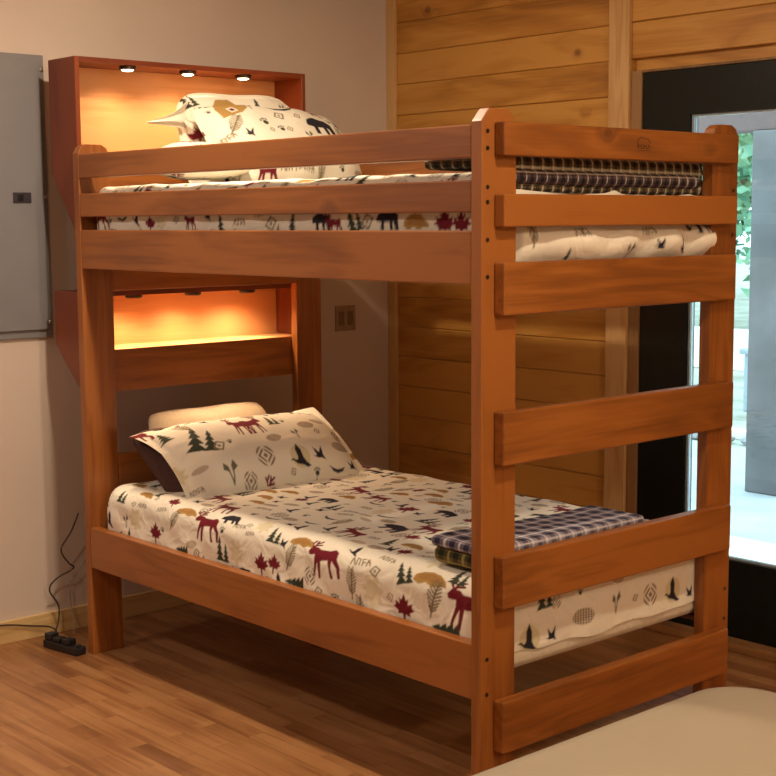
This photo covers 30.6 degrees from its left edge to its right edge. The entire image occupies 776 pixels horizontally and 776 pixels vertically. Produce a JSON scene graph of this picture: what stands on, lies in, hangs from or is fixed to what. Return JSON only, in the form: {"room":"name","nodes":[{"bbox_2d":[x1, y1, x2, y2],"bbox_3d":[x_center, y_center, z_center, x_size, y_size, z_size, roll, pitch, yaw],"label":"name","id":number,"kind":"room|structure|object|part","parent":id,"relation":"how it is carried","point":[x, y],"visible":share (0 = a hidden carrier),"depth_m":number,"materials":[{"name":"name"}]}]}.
{"room":"bedroom","nodes":[
{"label":"bedroom","id":0,"kind":"room"},
{"bbox_2d":[0,0,388,621],"bbox_3d":[-2.465,-0.324,4.686,6.860,2.850,0.200,-6,9,-41],"label":"wall","id":1,"kind":"structure","parent":0,"point":[339,46],"depth_m":5.84,"materials":[{"name":"paint"}]},
{"bbox_2d":[0,52,51,339],"bbox_3d":[-1.464,-0.723,5.383,0.391,1.085,0.032,-6,9,-41],"label":"electrical panel","id":2,"kind":"object","parent":1,"relation":"attached to","point":[25,281],"visible":1,"depth_m":5.44,"materials":[{"name":"grey metal"}]},
{"bbox_2d":[0,590,191,644],"bbox_3d":[-2.392,1.057,4.762,6.439,0.090,0.016,-6,9,-41],"label":"baseboard","id":3,"kind":"structure","parent":1,"relation":"attached to","point":[153,600],"depth_m":5.74,"materials":[{"name":"brown wood"}]},
{"bbox_2d":[335,305,355,330],"bbox_3d":[-0.196,-0.324,6.582,0.120,0.118,0.010,-6,9,-41],"label":"wall plate","id":4,"kind":"object","parent":1,"relation":"attached to","point":[345,319],"visible":1,"depth_m":6.58,"materials":[{"name":"brown plastic"}]},
{"bbox_2d":[339,311,344,324],"bbox_3d":[-0.214,-0.322,6.562,0.032,0.064,0.004,-6,9,-41],"label":"switch","id":5,"kind":"object","parent":4,"relation":"attached to","point":[341,313],"depth_m":6.56,"materials":[{"name":"brown plastic"}]},
{"bbox_2d":[348,311,352,324],"bbox_3d":[-0.174,-0.326,6.597,0.032,0.064,0.004,-6,9,-41],"label":"switch","id":6,"kind":"object","parent":4,"relation":"attached to","point":[350,313],"depth_m":6.60,"materials":[{"name":"brown plastic"}]},
{"bbox_2d":[0,603,775,775],"bbox_3d":[-0.257,1.435,2.262,6.660,0.100,7.030,-6,9,-41],"label":"floor","id":7,"kind":"structure","parent":0,"point":[192,689],"depth_m":4.84,"materials":[{"name":"brown wood"}]},
{"bbox_2d":[0,624,56,631],"bbox_3d":[-1.621,0.975,5.421,0.774,0.084,0.058,-5,8,-37],"label":"lead","id":8,"kind":"object","parent":7,"relation":"on","point":[4,624],"visible":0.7,"depth_m":5.60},
{"bbox_2d":[49,513,78,631],"bbox_3d":[-1.302,0.740,5.592,0.170,0.493,0.100,-6,9,-41],"label":"lead","id":9,"kind":"object","parent":7,"relation":"on","point":[67,561],"visible":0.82,"depth_m":5.62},
{"bbox_2d":[43,631,85,655],"bbox_3d":[-1.246,0.982,5.460,0.205,0.057,0.048,5,9,39],"label":"power strip","id":10,"kind":"object","parent":7,"relation":"on","point":[53,640],"visible":1,"depth_m":5.44,"materials":[{"name":"black plastic"}]},
{"bbox_2d":[69,559,85,633],"bbox_3d":[-1.251,0.829,5.697,0.046,0.296,0.111,3,8,26],"label":"cable","id":11,"kind":"object","parent":7,"relation":"on","point":[85,559],"visible":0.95,"depth_m":5.69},
{"bbox_2d":[73,108,738,775],"bbox_3d":[-0.017,0.099,4.907,1.136,1.926,2.143,-6,9,-41],"label":"bunk bed","id":12,"kind":"object","parent":7,"relation":"on","point":[480,668],"visible":0.84,"depth_m":4.17,"materials":[{"name":"brown wood"}]},
{"bbox_3d":[-1.092,0.055,5.357,0.132,1.922,0.038,-6,9,-41],"label":"post","id":13,"kind":"part","parent":12,"relation":"part of","materials":[{"name":"brown wood"}]},
{"bbox_3d":[-0.716,0.288,5.721,0.871,0.145,0.038,-6,9,-41],"label":"head rail","id":14,"kind":"part","parent":12,"relation":"part of","materials":[{"name":"brown wood"}]},
{"bbox_2d":[54,283,291,390],"bbox_3d":[-0.809,-0.220,5.750,1.077,0.383,0.212,-6,9,-41],"label":"headboard","id":15,"kind":"object","parent":12,"relation":"attached to","point":[192,335],"visible":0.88,"depth_m":5.76,"materials":[{"name":"red wood"}]},
{"bbox_3d":[-1.204,-0.176,5.400,0.019,0.383,0.212,-6,9,-41],"label":"panel","id":16,"kind":"part","parent":15,"relation":"part of","materials":[{"name":"red wood"}]},
{"bbox_2d":[125,295,142,297],"bbox_3d":[-0.984,-0.355,5.495,0.067,0.014,0.067,-6,9,-41],"label":"puck light","id":17,"kind":"object","parent":15,"relation":"attached to","point":[127,296],"depth_m":5.47,"materials":[{"name":"black metal"}]},
{"bbox_2d":[184,292,200,295],"bbox_3d":[-0.780,-0.378,5.675,0.067,0.014,0.067,-6,9,-41],"label":"puck light","id":18,"kind":"object","parent":15,"relation":"attached to","point":[188,293],"depth_m":5.65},
{"bbox_3d":[-0.876,-0.288,5.817,1.038,0.222,0.012,-6,9,-41],"label":"panel","id":19,"kind":"part","parent":15,"relation":"part of","materials":[{"name":"brown wood"}]},
{"bbox_3d":[-0.811,-0.179,5.757,1.038,0.019,0.180,-6,9,-41],"label":"shelf","id":20,"kind":"part","parent":15,"relation":"part of","materials":[{"name":"brown wood"}]},
{"bbox_2d":[239,290,254,292],"bbox_3d":[-0.581,-0.400,5.852,0.067,0.014,0.067,-6,9,-41],"label":"puck light","id":21,"kind":"object","parent":15,"relation":"attached to","point":[241,291],"depth_m":5.82,"materials":[{"name":"black metal"}]},
{"bbox_3d":[-0.414,-0.264,6.099,0.019,0.383,0.212,-6,9,-41],"label":"panel","id":22,"kind":"part","parent":15,"relation":"part of","materials":[{"name":"red wood"}]},
{"bbox_2d":[48,56,304,228],"bbox_3d":[-0.810,-0.943,5.659,1.077,0.658,0.198,-6,9,-41],"label":"headboard","id":23,"kind":"object","parent":12,"relation":"attached to","point":[109,103],"visible":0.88,"depth_m":5.53,"materials":[{"name":"red wood"}]},
{"bbox_3d":[-1.204,-0.898,5.310,0.019,0.658,0.198,-6,9,-41],"label":"panel","id":24,"kind":"part","parent":23,"relation":"part of","materials":[{"name":"red wood"}]},
{"bbox_2d":[119,65,135,71],"bbox_3d":[-0.990,-1.213,5.393,0.067,0.018,0.067,-6,9,-41],"label":"puck light","id":25,"kind":"object","parent":23,"relation":"attached to","point":[126,68],"depth_m":5.37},
{"bbox_3d":[-0.872,-1.053,5.716,1.038,0.412,0.012,-6,9,-41],"label":"panel","id":26,"kind":"part","parent":23,"relation":"part of","materials":[{"name":"brown wood"}]},
{"bbox_2d":[179,70,195,75],"bbox_3d":[-0.786,-1.235,5.574,0.067,0.018,0.067,-6,9,-41],"label":"puck light","id":27,"kind":"object","parent":23,"relation":"attached to","point":[182,72],"depth_m":5.55,"materials":[{"name":"white plastic"}]},
{"bbox_2d":[235,74,250,79],"bbox_3d":[-0.587,-1.258,5.750,0.067,0.018,0.067,-6,9,-41],"label":"puck light","id":28,"kind":"object","parent":23,"relation":"attached to","point":[238,76],"depth_m":5.72,"materials":[{"name":"white plastic"}]},
{"bbox_3d":[-0.415,-0.987,6.008,0.019,0.658,0.198,-6,9,-41],"label":"panel","id":29,"kind":"part","parent":23,"relation":"part of","materials":[{"name":"red wood"}]},
{"bbox_3d":[-0.721,-0.446,5.634,0.871,0.086,0.038,-6,9,-41],"label":"head rail","id":30,"kind":"part","parent":12,"relation":"part of","materials":[{"name":"brown wood"}]},
{"bbox_3d":[-0.444,-0.729,4.457,0.038,0.087,2.028,-6,9,-41],"label":"guard rail","id":31,"kind":"part","parent":12,"relation":"part of","materials":[{"name":"brown wood"}]},
{"bbox_3d":[-0.443,-0.588,4.473,0.038,0.084,2.028,-6,9,-41],"label":"guard rail","id":32,"kind":"part","parent":12,"relation":"part of","materials":[{"name":"brown wood"}]},
{"bbox_3d":[-0.442,-0.428,4.492,0.038,0.142,2.028,-6,9,-41],"label":"rail","id":33,"kind":"part","parent":12,"relation":"part of","materials":[{"name":"brown wood"}]},
{"bbox_3d":[-0.434,0.687,4.625,0.038,0.155,2.028,-6,9,-41],"label":"rail","id":34,"kind":"part","parent":12,"relation":"part of","materials":[{"name":"brown wood"}]},
{"bbox_3d":[-0.343,-0.029,6.020,0.132,1.922,0.038,-6,9,-41],"label":"post","id":35,"kind":"part","parent":12,"relation":"part of","materials":[{"name":"brown wood"}]},
{"bbox_3d":[0.284,0.226,3.824,0.132,1.926,0.038,-6,9,-41],"label":"post","id":36,"kind":"part","parent":12,"relation":"part of","materials":[{"name":"brown wood"}]},
{"bbox_3d":[0.373,-0.821,5.179,0.038,0.087,2.028,-6,9,-41],"label":"guard rail","id":37,"kind":"part","parent":12,"relation":"part of","materials":[{"name":"brown wood"}]},
{"bbox_2d":[514,601,693,667],"bbox_3d":[-0.017,0.571,4.967,1.016,0.226,1.983,-6,9,-41],"label":"mattress","id":38,"kind":"object","parent":12,"relation":"on","point":[521,657],"visible":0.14,"depth_m":4.22,"materials":[{"name":"beige fabric"}]},
{"bbox_2d":[132,427,183,491],"bbox_3d":[-0.641,0.274,5.479,0.640,0.261,0.337,-6,9,-41],"label":"pillow","id":39,"kind":"object","parent":38,"relation":"on","point":[155,461],"visible":0.12,"depth_m":5.26,"materials":[{"name":"brown fabric"}]},
{"bbox_2d":[149,402,265,428],"bbox_3d":[-0.670,0.234,5.621,0.563,0.316,0.209,-6,9,-40],"label":"pillow","id":40,"kind":"object","parent":38,"relation":"on","point":[169,418],"visible":0.23,"depth_m":5.60,"materials":[{"name":"beige fabric"}]},
{"bbox_2d":[130,407,364,498],"bbox_3d":[-0.510,0.257,5.451,0.851,0.283,0.428,-6,9,-40],"label":"pillow","id":41,"kind":"object","parent":38,"relation":"on","point":[209,458],"visible":0.87,"depth_m":5.32,"materials":[{"name":"fabric"}]},
{"bbox_2d":[107,465,694,651],"bbox_3d":[-0.021,0.521,4.965,1.066,0.245,2.028,-6,9,-41],"label":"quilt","id":42,"kind":"object","parent":38,"relation":"on","point":[363,538],"visible":0.6,"depth_m":4.55,"materials":[{"name":"fabric"}]},
{"bbox_2d":[431,505,643,568],"bbox_3d":[0.462,0.441,4.215,0.737,0.089,0.246,-6,9,-41],"label":"blanket","id":43,"kind":"object","parent":42,"relation":"on","point":[453,547],"visible":0.5,"depth_m":4.15,"materials":[{"name":"fabric"}]},
{"bbox_3d":[0.687,0.882,4.209,1.038,0.145,0.038,-6,9,-41],"label":"foot rail","id":44,"kind":"part","parent":12,"relation":"part of","materials":[{"name":"brown wood"}]},
{"bbox_3d":[0.685,0.481,4.161,1.038,0.143,0.038,-6,9,-41],"label":"foot rail","id":45,"kind":"part","parent":12,"relation":"part of","materials":[{"name":"brown wood"}]},
{"bbox_3d":[0.682,0.093,4.115,1.038,0.144,0.038,-6,9,-41],"label":"foot rail","id":46,"kind":"part","parent":12,"relation":"part of","materials":[{"name":"brown wood"}]},
{"bbox_3d":[0.679,-0.302,4.068,1.038,0.140,0.038,-6,9,-41],"label":"foot rail","id":47,"kind":"part","parent":12,"relation":"part of","materials":[{"name":"brown wood"}]},
{"bbox_3d":[0.678,-0.506,4.044,1.038,0.086,0.038,-6,9,-41],"label":"foot rail","id":48,"kind":"part","parent":12,"relation":"part of","materials":[{"name":"brown wood"}]},
{"bbox_3d":[0.677,-0.690,4.022,1.038,0.088,0.038,-6,9,-41],"label":"foot rail","id":49,"kind":"part","parent":12,"relation":"part of","materials":[{"name":"brown wood"}]},
{"bbox_3d":[1.033,0.144,4.487,0.132,1.922,0.038,-6,9,-41],"label":"post","id":50,"kind":"part","parent":12,"relation":"part of","materials":[{"name":"brown wood"}]},
{"bbox_3d":[-0.034,-0.544,4.845,1.015,0.212,1.955,-6,9,-41],"label":"mattress","id":51,"kind":"object","parent":12,"relation":"on","visible":0},
{"bbox_2d":[148,93,288,182],"bbox_3d":[-0.627,-0.944,5.561,0.690,0.424,0.172,-5,8,-36],"label":"pillow","id":52,"kind":"object","parent":51,"relation":"on","point":[182,118],"visible":0.25,"depth_m":5.47,"materials":[{"name":"fabric"}]},
{"bbox_2d":[97,172,716,261],"bbox_3d":[-0.012,-0.568,4.819,1.073,0.273,2.075,-6,9,-41],"label":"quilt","id":53,"kind":"object","parent":51,"relation":"on","point":[557,242],"visible":0.42,"depth_m":4.16,"materials":[{"name":"fabric"}]},
{"bbox_2d":[160,141,250,179],"bbox_3d":[-0.681,-0.819,5.114,0.369,0.143,0.321,-4,7,-25],"label":"pillow","id":54,"kind":"object","parent":53,"relation":"on","point":[220,174],"visible":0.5,"depth_m":5.02,"materials":[{"name":"fabric"}]},
{"bbox_2d":[193,105,361,181],"bbox_3d":[-0.404,-0.922,5.545,0.324,0.354,0.768,5,9,40],"label":"pillow","id":55,"kind":"object","parent":53,"relation":"on","point":[230,123],"visible":0.52,"depth_m":5.38,"materials":[{"name":"fabric"}]},
{"bbox_2d":[425,157,702,195],"bbox_3d":[0.544,-0.642,4.156,0.970,0.162,0.288,-6,9,-41],"label":"blanket","id":56,"kind":"object","parent":53,"relation":"on","point":[555,175],"visible":0.55,"depth_m":4.04,"materials":[{"name":"fabric"}]},
{"bbox_2d":[472,687,775,775],"bbox_3d":[0.803,1.071,2.833,1.320,0.474,1.240,-6,9,-41],"label":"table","id":57,"kind":"object","parent":7,"relation":"on","point":[718,731],"visible":1,"depth_m":3.17,"materials":[{"name":"beige fabric"}]},
{"bbox_2d":[397,0,775,506],"bbox_3d":[2.292,-0.316,4.353,0.201,2.850,6.630,-6,9,-41],"label":"wall","id":58,"kind":"structure","parent":0,"point":[541,61],"depth_m":6.09,"materials":[{"name":"brown wood"}]},
{"bbox_2d":[386,0,398,471],"bbox_3d":[0.023,-0.581,6.718,0.020,2.849,0.055,-6,9,-41],"label":"trim","id":59,"kind":"structure","parent":58,"relation":"attached to","point":[391,5],"depth_m":6.73,"materials":[{"name":"brown wood"}]},
{"bbox_2d":[604,0,631,511],"bbox_3d":[0.924,-0.468,5.715,0.019,2.849,0.103,-6,9,-41],"label":"trim","id":60,"kind":"structure","parent":58,"relation":"attached to","point":[620,11],"depth_m":5.71,"materials":[{"name":"brown wood"}]},
{"bbox_2d":[626,56,775,662],"bbox_3d":[1.336,-0.110,5.367,0.204,2.212,1.018,-6,9,-41],"label":"door","id":61,"kind":"structure","parent":58,"relation":"in","point":[660,337],"depth_m":5.51,"materials":[{"name":"black wood"}]},
{"bbox_3d":[1.345,0.972,5.497,0.200,0.033,0.917,-6,9,-41],"label":"sill","id":62,"kind":"part","parent":61,"relation":"part of","materials":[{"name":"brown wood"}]},
{"bbox_3d":[1.323,-0.183,5.343,0.004,1.674,0.433,-6,9,-41],"label":"glass pane","id":63,"kind":"part","parent":61,"relation":"part of","materials":[{"name":"clear glass"}]},
{"label":"outside","id":64,"kind":"structure","parent":0,"visible":0},
{"bbox_2d":[692,246,749,447],"bbox_3d":[19.081,-2.630,36.677,67.940,0.199,100.000,-6,9,-41],"label":"ground","id":65,"kind":"structure","parent":64,"point":[741,307],"depth_m":23.39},
{"bbox_2d":[692,433,697,438],"bbox_3d":[2.435,0.369,11.210,0.095,0.070,0.131,-6,9,-41],"label":"stone","id":66,"kind":"object","parent":65,"relation":"on","point":[695,435],"visible":0.23,"depth_m":11.17,"materials":[{"name":"grey stone"}]},
{"bbox_2d":[694,326,748,370],"bbox_3d":[3.491,-0.504,16.852,0.250,0.460,17.000,-6,9,-41],"label":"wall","id":67,"kind":"structure","parent":65,"relation":"on","point":[740,335],"depth_m":16.14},
{"bbox_2d":[699,143,751,325],"bbox_3d":[5.096,-3.846,22.145,5.800,5.838,6.044,0,7,1],"label":"tree","id":68,"kind":"object","parent":65,"relation":"on","point":[744,183],"visible":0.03,"depth_m":21.45,"materials":[{"name":"green plant"}]},
{"bbox_2d":[691,441,775,543],"bbox_3d":[3.306,0.766,8.062,2.650,0.012,14.000,-6,9,-41],"label":"patio slab","id":69,"kind":"object","parent":65,"relation":"on","point":[753,515],"depth_m":8.54,"materials":[{"name":"concrete"}]},
{"bbox_2d":[745,129,775,495],"bbox_3d":[2.455,-0.463,8.845,0.280,2.255,0.300,-6,9,-41],"label":"porch post","id":70,"kind":"object","parent":69,"relation":"on","point":[760,460],"visible":1,"depth_m":8.79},
{"bbox_2d":[698,111,775,133],"bbox_3d":[2.613,-1.629,8.519,0.240,0.130,10.000,-6,9,-41],"label":"beam","id":71,"kind":"structure","parent":70,"relation":"on","point":[747,122],"depth_m":8.80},
{"bbox_2d":[732,428,745,439],"bbox_3d":[1.937,0.259,12.171,0.120,0.070,22.000,-6,9,-41],"label":"curb","id":72,"kind":"object","parent":65,"relation":"on","point":[738,433],"depth_m":11.18,"materials":[{"name":"white concrete"}]},
{"bbox_2d":[740,437,745,444],"bbox_3d":[2.764,0.404,10.889,0.106,0.073,0.130,-6,9,-41],"label":"stone","id":73,"kind":"object","parent":65,"relation":"on","point":[743,439],"visible":0.35,"depth_m":10.87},
{"bbox_2d":[736,234,749,263],"bbox_3d":[8.657,-6.779,30.098,8.432,9.736,7.548,2,7,16],"label":"tree","id":74,"kind":"object","parent":65,"relation":"on","point":[739,261],"visible":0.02,"depth_m":31.33,"materials":[{"name":"green plant"}]},
{"bbox_2d":[739,348,747,411],"bbox_3d":[3.581,-0.065,12.680,0.560,0.569,0.680,-6,9,-41],"label":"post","id":75,"kind":"object","parent":65,"relation":"on","point":[743,350],"visible":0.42,"depth_m":12.72,"materials":[{"name":"white"}]},
{"bbox_3d":[3.580,-0.323,12.649,0.560,0.049,0.680,-6,9,-41],"label":"lid","id":76,"kind":"part","parent":75,"relation":"part of","materials":[{"name":"white"}]},
{"bbox_2d":[737,133,752,297],"bbox_3d":[5.589,-2.759,17.502,4.053,4.770,3.782,-6,9,-41],"label":"tree","id":77,"kind":"object","parent":65,"relation":"on","point":[744,158],"visible":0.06,"depth_m":17.68,"materials":[{"name":"green plant"}]},
{"bbox_2d":[729,536,775,564],"bbox_3d":[1.683,0.939,6.625,1.660,0.030,14.000,-6,9,-41],"label":"doorstep slab","id":78,"kind":"object","parent":65,"relation":"on","point":[765,552],"depth_m":7.33,"materials":[{"name":"concrete"}]}
]}

